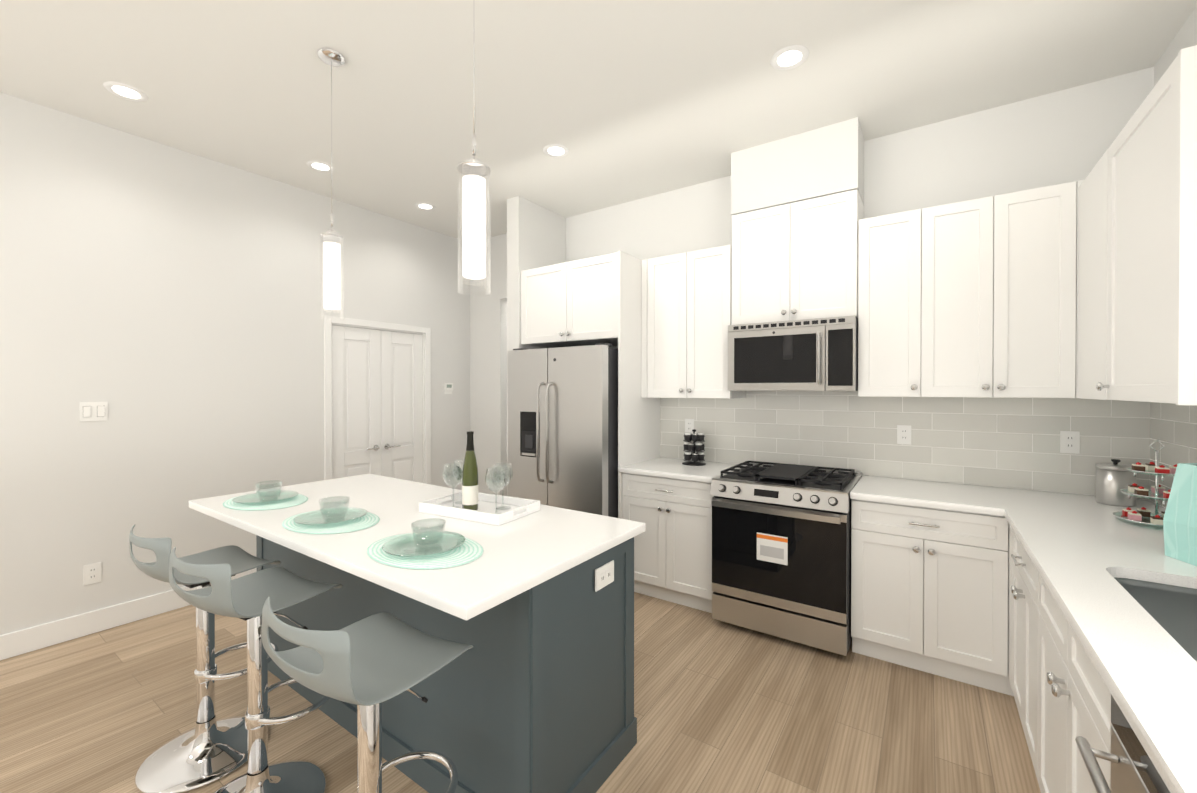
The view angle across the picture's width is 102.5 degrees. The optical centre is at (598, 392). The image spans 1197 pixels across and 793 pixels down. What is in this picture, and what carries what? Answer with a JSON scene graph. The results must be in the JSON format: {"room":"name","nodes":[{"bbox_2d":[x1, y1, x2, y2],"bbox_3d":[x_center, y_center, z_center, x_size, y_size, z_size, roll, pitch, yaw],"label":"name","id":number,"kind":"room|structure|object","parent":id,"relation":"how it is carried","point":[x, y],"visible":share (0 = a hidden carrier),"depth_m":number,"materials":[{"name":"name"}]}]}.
{"room":"kitchen","nodes":[
{"label":"kitchen","id":0,"kind":"room"},
{"bbox_2d":[0,592,1040,792],"bbox_3d":[-0.760,1.488,1.764,5.330,0.050,8.140,0,0,34],"label":"floor","id":1,"kind":"structure","parent":0,"point":[722,707],"depth_m":2.16,"materials":[{"name":"brown wood"}]},
{"bbox_2d":[134,575,278,792],"bbox_3d":[-1.575,1.099,1.962,0.417,0.723,0.465,0,0,34],"label":"bar stool","id":2,"kind":"object","parent":1,"relation":"on","point":[209,748],"visible":0.77,"depth_m":1.91,"materials":[{"name":"silver metal"}]},
{"bbox_2d":[129,524,280,584],"bbox_3d":[-1.588,0.630,1.939,0.425,0.229,0.422,0,0,34],"label":"seat","id":3,"kind":"object","parent":2,"relation":"attached to","point":[238,559],"visible":0.9,"depth_m":1.86,"materials":[{"name":"grey plastic"}]},
{"bbox_2d":[214,612,329,792],"bbox_3d":[-1.182,1.100,1.703,0.418,0.723,0.464,0,0,34],"label":"bar stool","id":4,"kind":"object","parent":1,"relation":"on","point":[261,775],"visible":0.81,"depth_m":1.67,"materials":[{"name":"silver metal"}]},
{"bbox_2d":[169,547,342,617],"bbox_3d":[-1.197,0.632,1.677,0.413,0.227,0.411,0,0,27],"label":"seat","id":5,"kind":"object","parent":4,"relation":"attached to","point":[245,596],"visible":1,"depth_m":1.62,"materials":[{"name":"grey plastic"}]},
{"bbox_2d":[357,689,457,792],"bbox_3d":[-0.596,1.103,1.302,0.418,0.723,0.465,0,0,34],"label":"bar stool","id":6,"kind":"object","parent":1,"relation":"on","point":[371,768],"visible":0.67,"depth_m":1.26,"materials":[{"name":"silver metal"}]},
{"bbox_2d":[262,597,472,705],"bbox_3d":[-0.610,0.634,1.278,0.421,0.229,0.419,0,0,34],"label":"seat","id":7,"kind":"object","parent":6,"relation":"attached to","point":[378,658],"visible":1,"depth_m":1.22,"materials":[{"name":"grey plastic"}]},
{"bbox_2d":[206,514,638,792],"bbox_3d":[-0.900,1.020,2.238,2.024,0.879,0.897,0,0,34],"label":"kitchen island","id":8,"kind":"object","parent":1,"relation":"on","point":[531,690],"depth_m":1.71,"materials":[{"name":"grey wood"}]},
{"bbox_2d":[189,474,644,621],"bbox_3d":[-0.932,0.563,2.214,2.090,0.034,0.945,0,0,34],"label":"island countertop","id":9,"kind":"structure","parent":8,"relation":"on","point":[520,554],"depth_m":1.81,"materials":[{"name":"white stone"}]},
{"bbox_2d":[223,493,307,510],"bbox_3d":[-1.659,0.542,2.400,0.464,0.004,0.330,0,0,34],"label":"placemat","id":10,"kind":"object","parent":9,"relation":"on","point":[298,499],"visible":0.48,"depth_m":2.31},
{"bbox_2d":[232,491,298,503],"bbox_3d":[-1.659,0.529,2.400,0.274,0.020,0.274,0,0,34],"label":"glass plate","id":11,"kind":"object","parent":10,"relation":"on","point":[251,499],"visible":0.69,"depth_m":2.41,"materials":[{"name":"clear glass"}]},
{"bbox_2d":[255,480,282,499],"bbox_3d":[-1.649,0.492,2.405,0.114,0.082,0.114,0,0,34],"label":"glass bowl","id":12,"kind":"object","parent":11,"relation":"on","point":[260,496],"visible":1,"depth_m":2.39,"materials":[{"name":"clear glass"}]},
{"bbox_2d":[282,511,379,533],"bbox_3d":[-1.132,0.544,2.038,0.464,0.004,0.330,0,0,34],"label":"placemat","id":13,"kind":"object","parent":9,"relation":"on","point":[368,519],"visible":0.48,"depth_m":1.94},
{"bbox_2d":[293,507,366,524],"bbox_3d":[-1.132,0.531,2.038,0.274,0.020,0.274,0,0,34],"label":"glass plate","id":14,"kind":"object","parent":13,"relation":"on","point":[308,519],"visible":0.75,"depth_m":2.04,"materials":[{"name":"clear glass"}]},
{"bbox_2d":[319,496,349,519],"bbox_3d":[-1.122,0.494,2.043,0.114,0.082,0.114,0,0,34],"label":"glass bowl","id":15,"kind":"object","parent":14,"relation":"on","point":[325,512],"visible":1,"depth_m":2.04,"materials":[{"name":"clear glass"}]},
{"bbox_2d":[367,533,482,568],"bbox_3d":[-0.604,0.546,1.675,0.464,0.004,0.330,0,0,34],"label":"placemat","id":16,"kind":"object","parent":9,"relation":"on","point":[468,551],"visible":0.5,"depth_m":1.58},
{"bbox_2d":[382,531,465,556],"bbox_3d":[-0.604,0.533,1.675,0.274,0.020,0.274,0,0,34],"label":"glass plate","id":17,"kind":"object","parent":16,"relation":"on","point":[392,547],"visible":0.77,"depth_m":1.67,"materials":[{"name":"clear glass"}]},
{"bbox_2d":[411,518,445,548],"bbox_3d":[-0.595,0.497,1.681,0.114,0.082,0.114,0,0,34],"label":"glass bowl","id":18,"kind":"object","parent":17,"relation":"on","point":[428,542],"visible":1,"depth_m":1.67,"materials":[{"name":"clear glass"}]},
{"bbox_2d":[419,491,539,525],"bbox_3d":[-0.544,0.523,2.204,0.470,0.045,0.290,0,0,28],"label":"serving tray","id":19,"kind":"object","parent":9,"relation":"on","point":[486,510],"visible":0.85,"depth_m":2.16,"materials":[{"name":"white paint"}]},
{"bbox_2d":[443,463,462,507],"bbox_3d":[-0.669,0.434,2.215,0.094,0.205,0.094,0,0,34],"label":"wine glass","id":20,"kind":"object","parent":19,"relation":"on","point":[451,477],"visible":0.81,"depth_m":2.20,"materials":[{"name":"clear glass"}]},
{"bbox_2d":[453,459,463,503],"bbox_3d":[-0.660,0.433,2.335,0.094,0.205,0.094,0,0,34],"label":"wine glass","id":21,"kind":"object","parent":19,"relation":"on","point":[457,502],"visible":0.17,"depth_m":2.31,"materials":[{"name":"clear glass"}]},
{"bbox_2d":[462,431,477,509],"bbox_3d":[-0.585,0.357,2.191,0.072,0.358,0.072,0,0,34],"label":"wine bottle","id":22,"kind":"object","parent":19,"relation":"on","point":[470,485],"visible":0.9,"depth_m":2.17,"materials":[{"name":"green glass"}]},
{"bbox_2d":[485,467,506,513],"bbox_3d":[-0.447,0.434,2.100,0.094,0.205,0.094,0,0,34],"label":"wine glass","id":23,"kind":"object","parent":19,"relation":"on","point":[489,474],"visible":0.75,"depth_m":2.09,"materials":[{"name":"clear glass"}]},
{"bbox_2d":[492,463,512,509],"bbox_3d":[-0.443,0.434,2.223,0.094,0.205,0.093,0,0,34],"label":"wine glass","id":24,"kind":"object","parent":19,"relation":"on","point":[509,465],"visible":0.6,"depth_m":2.21,"materials":[{"name":"clear glass"}]},
{"bbox_2d":[508,343,617,517],"bbox_3d":[-0.156,0.548,3.893,0.918,1.803,0.837,0,0,34],"label":"fridge","id":25,"kind":"object","parent":1,"relation":"on","point":[562,427],"visible":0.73,"depth_m":3.53,"materials":[{"name":"grey metal"}]},
{"bbox_2d":[622,473,713,612],"bbox_3d":[0.632,1.014,3.528,0.702,0.876,0.609,0,0,34],"label":"base cabinet","id":26,"kind":"object","parent":1,"relation":"on","point":[673,555],"depth_m":3.26,"materials":[{"name":"white wood"}]},
{"bbox_2d":[620,457,742,481],"bbox_3d":[0.624,0.555,3.512,0.706,0.034,0.639,0,0,34],"label":"countertop","id":27,"kind":"structure","parent":26,"relation":"on","point":[661,466],"depth_m":3.40,"materials":[{"name":"white stone"}]},
{"bbox_2d":[682,429,705,465],"bbox_3d":[0.715,0.407,3.595,0.176,0.260,0.176,0,0,34],"label":"spice rack","id":28,"kind":"object","parent":27,"relation":"on","point":[692,449],"visible":1,"depth_m":3.55,"materials":[{"name":"black glass"}]},
{"bbox_2d":[710,461,862,655],"bbox_3d":[1.193,0.976,3.040,0.764,0.958,0.754,0,0,34],"label":"range","id":29,"kind":"object","parent":1,"relation":"on","point":[781,550],"visible":1,"depth_m":2.77,"materials":[{"name":"grey"}]},
{"bbox_2d":[851,499,1009,693],"bbox_3d":[1.833,1.018,2.703,0.665,0.876,0.609,0,0,34],"label":"base cabinet","id":30,"kind":"object","parent":1,"relation":"on","point":[964,597],"depth_m":2.44,"materials":[{"name":"white wood"}]},
{"bbox_2d":[850,475,1003,514],"bbox_3d":[1.807,0.560,2.700,0.624,0.034,0.639,0,0,34],"label":"countertop","id":31,"kind":"structure","parent":30,"relation":"on","point":[922,493],"depth_m":2.58,"materials":[{"name":"white stone"}]},
{"bbox_2d":[1006,526,1111,792],"bbox_3d":[1.942,1.024,1.738,0.608,0.876,0.638,0,0,34],"label":"base cabinet","id":32,"kind":"object","parent":1,"relation":"on","point":[1060,695],"depth_m":1.53,"materials":[{"name":"white wood"}]},
{"bbox_2d":[992,486,1196,792],"bbox_3d":[1.267,0.684,0.790,0.650,0.260,4.399,0,0,34],"label":"countertop","id":33,"kind":"structure","parent":32,"relation":"on","point":[1123,593],"depth_m":1.40,"materials":[{"name":"white stone"}]},
{"bbox_2d":[1095,459,1136,506],"bbox_3d":[2.528,0.436,2.349,0.140,0.217,0.140,0,0,34],"label":"canister","id":34,"kind":"object","parent":33,"relation":"on","point":[1113,478],"visible":0.83,"depth_m":2.31,"materials":[{"name":"silver metal"}]},
{"bbox_2d":[1112,439,1176,527],"bbox_3d":[2.311,0.370,1.988,0.252,0.353,0.252,0,0,34],"label":"stand","id":35,"kind":"object","parent":33,"relation":"on","point":[1128,514],"visible":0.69,"depth_m":1.99,"materials":[{"name":"silver metal"}]},
{"bbox_2d":[1163,463,1196,565],"bbox_3d":[1.979,0.310,1.501,0.196,0.479,0.217,0,0,6],"label":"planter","id":36,"kind":"object","parent":33,"relation":"on","point":[1180,527],"visible":1,"depth_m":1.56,"materials":[{"name":"teal ceramic"}]},
{"bbox_2d":[1075,695,1169,792],"bbox_3d":[1.084,1.032,0.566,0.657,0.876,0.596,0,0,34],"label":"dishwasher","id":37,"kind":"object","parent":1,"relation":"on","point":[1133,769],"visible":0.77,"depth_m":0.89,"materials":[{"name":"grey metal"}]},
{"bbox_2d":[0,6,1196,634],"bbox_3d":[-0.999,-0.083,1.919,5.910,3.090,8.140,0,0,34],"label":"wall","id":38,"kind":"structure","parent":0,"point":[162,300],"depth_m":3.12,"materials":[{"name":"white paint"}]},
{"bbox_2d":[83,562,100,584],"bbox_3d":[-3.057,1.096,2.903,0.009,0.118,0.075,0,0,34],"label":"electrical outlet plate","id":39,"kind":"object","parent":38,"relation":"attached to","point":[91,573],"visible":1,"depth_m":2.90,"materials":[{"name":"white plastic"}]},
{"bbox_2d":[80,402,107,421],"bbox_3d":[-3.051,0.116,2.905,0.010,0.116,0.118,0,0,34],"label":"switch plate","id":40,"kind":"object","parent":38,"relation":"attached to","point":[93,411],"visible":1,"depth_m":2.90,"materials":[{"name":"white plastic"}]},
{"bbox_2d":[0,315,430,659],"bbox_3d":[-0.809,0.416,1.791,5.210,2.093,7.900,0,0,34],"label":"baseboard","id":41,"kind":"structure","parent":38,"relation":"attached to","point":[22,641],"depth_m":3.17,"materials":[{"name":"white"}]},
{"bbox_2d":[332,325,422,482],"bbox_3d":[-2.002,0.433,4.443,0.095,2.012,0.890,0,0,34],"label":"closet door","id":42,"kind":"structure","parent":38,"relation":"in","point":[377,402],"depth_m":4.42,"materials":[{"name":"white wood"}]},
{"bbox_2d":[444,383,452,393],"bbox_3d":[-1.573,-0.039,5.044,0.023,0.115,0.100,0,0,34],"label":"thermostat","id":43,"kind":"object","parent":38,"relation":"attached to","point":[448,388],"visible":0.98,"depth_m":5.03,"materials":[{"name":"white plastic"}]},
{"bbox_2d":[521,251,640,348],"bbox_3d":[-0.078,-0.711,4.005,0.977,0.620,0.609,0,0,34],"label":"upper cabinet","id":44,"kind":"object","parent":38,"relation":"attached to","point":[593,300],"depth_m":3.68,"materials":[{"name":"white wood"}]},
{"bbox_2d":[637,241,745,400],"bbox_3d":[0.711,-0.489,3.634,0.703,1.060,0.329,0,0,34],"label":"upper cabinet","id":45,"kind":"object","parent":38,"relation":"attached to","point":[687,297],"depth_m":3.49,"materials":[{"name":"white wood"}]},
{"bbox_2d":[732,189,863,324],"bbox_3d":[1.320,-0.836,3.214,0.767,0.756,0.329,0,0,34],"label":"upper cabinet","id":46,"kind":"object","parent":38,"relation":"attached to","point":[799,260],"depth_m":3.05,"materials":[{"name":"white wood"}]},
{"bbox_2d":[728,315,857,390],"bbox_3d":[1.285,-0.231,3.167,0.762,0.440,0.445,0,0,34],"label":"microwave","id":47,"kind":"object","parent":46,"relation":"attached to","point":[818,354],"visible":0.98,"depth_m":2.99,"materials":[{"name":"grey metal"}]},
{"bbox_2d":[857,208,924,396],"bbox_3d":[1.767,-0.502,2.908,0.314,1.055,0.329,0,0,34],"label":"upper cabinet","id":48,"kind":"object","parent":38,"relation":"attached to","point":[891,323],"depth_m":2.77,"materials":[{"name":"white wood"}]},
{"bbox_2d":[660,391,1143,499],"bbox_3d":[1.636,0.291,3.199,2.730,0.598,0.008,0,0,34],"label":"tile backsplash","id":49,"kind":"structure","parent":38,"relation":"attached to","point":[1006,442],"depth_m":2.94,"materials":[{"name":"grey tile"}]},
{"bbox_2d":[685,419,693,431],"bbox_3d":[0.722,0.271,3.816,0.075,0.118,0.009,0,0,34],"label":"outlet","id":50,"kind":"object","parent":49,"relation":"attached to","point":[689,425],"visible":0.92,"depth_m":3.81,"materials":[{"name":"white plastic"}]},
{"bbox_2d":[897,425,910,444],"bbox_3d":[1.909,0.265,3.000,0.075,0.118,0.009,0,0,34],"label":"outlet","id":51,"kind":"object","parent":49,"relation":"attached to","point":[903,434],"visible":1,"depth_m":3.00,"materials":[{"name":"white plastic"}]},
{"bbox_2d":[1060,431,1079,453],"bbox_3d":[2.527,0.268,2.575,0.075,0.118,0.009,0,0,34],"label":"outlet","id":52,"kind":"object","parent":49,"relation":"attached to","point":[1069,441],"visible":1,"depth_m":2.57,"materials":[{"name":"white plastic"}]},
{"bbox_2d":[925,182,1072,397],"bbox_3d":[2.164,-0.500,2.635,0.650,1.055,0.329,0,0,34],"label":"upper cabinet","id":53,"kind":"object","parent":38,"relation":"attached to","point":[999,268],"depth_m":2.49,"materials":[{"name":"white wood"}]},
{"bbox_2d":[1073,158,1100,399],"bbox_3d":[2.332,-0.479,2.053,0.334,1.020,0.480,0,0,34],"label":"upper cabinet","id":54,"kind":"object","parent":38,"relation":"attached to","point":[1083,289],"depth_m":2.19,"materials":[{"name":"white wood"}]},
{"bbox_2d":[1101,45,1196,405],"bbox_3d":[2.002,-0.476,1.572,0.332,1.020,0.687,0,0,34],"label":"upper cabinet","id":55,"kind":"object","parent":38,"relation":"attached to","point":[1149,171],"depth_m":1.56,"materials":[{"name":"white wood"}]},
{"bbox_2d":[1144,402,1196,507],"bbox_3d":[1.532,0.296,0.606,0.008,0.514,4.400,0,0,34],"label":"tile backsplash","id":56,"kind":"structure","parent":38,"relation":"attached to","point":[1175,426],"depth_m":2.23,"materials":[{"name":"grey tile"}]},
{"bbox_2d":[0,0,1196,238],"bbox_3d":[-0.760,-1.652,1.745,5.330,0.050,8.140,0,0,34],"label":"ceiling","id":57,"kind":"structure","parent":0,"point":[626,100],"depth_m":2.48,"materials":[{"name":"white paint"}]},
{"bbox_2d":[103,81,148,101],"bbox_3d":[-2.563,-1.629,2.608,0.176,0.006,0.176,0,0,34],"label":"recessed light","id":58,"kind":"object","parent":57,"relation":"in","point":[129,92],"visible":1,"depth_m":2.60,"materials":[{"name":"white plastic"}]},
{"bbox_2d":[306,161,333,171],"bbox_3d":[-2.013,-1.634,3.480,0.176,0.006,0.176,0,0,34],"label":"recessed light","id":59,"kind":"object","parent":57,"relation":"in","point":[321,166],"visible":0.98,"depth_m":3.47,"materials":[{"name":"white plastic"}]},
{"bbox_2d":[317,47,345,320],"bbox_3d":[-1.297,-0.993,2.336,0.124,1.274,0.124,0,0,34],"label":"pendant light","id":60,"kind":"object","parent":57,"relation":"hanging from","point":[331,273],"visible":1,"depth_m":2.31,"materials":[{"name":"white glass"}]},
{"bbox_2d":[415,202,435,209],"bbox_3d":[-1.528,-1.639,4.239,0.176,0.006,0.176,0,0,34],"label":"recessed light","id":61,"kind":"object","parent":57,"relation":"in","point":[424,206],"visible":1,"depth_m":4.23,"materials":[{"name":"white plastic"}]},
{"bbox_2d":[457,0,490,295],"bbox_3d":[-0.402,-0.974,1.550,0.124,1.304,0.124,0,0,34],"label":"pendant light","id":62,"kind":"object","parent":57,"relation":"hanging from","point":[474,221],"visible":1,"depth_m":1.52,"materials":[{"name":"white glass"}]},
{"bbox_2d":[543,144,568,156],"bbox_3d":[-0.288,-1.633,3.253,0.176,0.006,0.176,0,0,34],"label":"recessed light","id":63,"kind":"object","parent":57,"relation":"in","point":[554,150],"visible":1,"depth_m":3.24,"materials":[{"name":"white plastic"}]},
{"bbox_2d":[770,45,808,69],"bbox_3d":[0.931,-1.627,2.343,0.176,0.006,0.176,0,0,34],"label":"recessed light","id":64,"kind":"object","parent":57,"relation":"in","point":[793,56],"visible":1,"depth_m":2.33,"materials":[{"name":"white plastic"}]}
]}

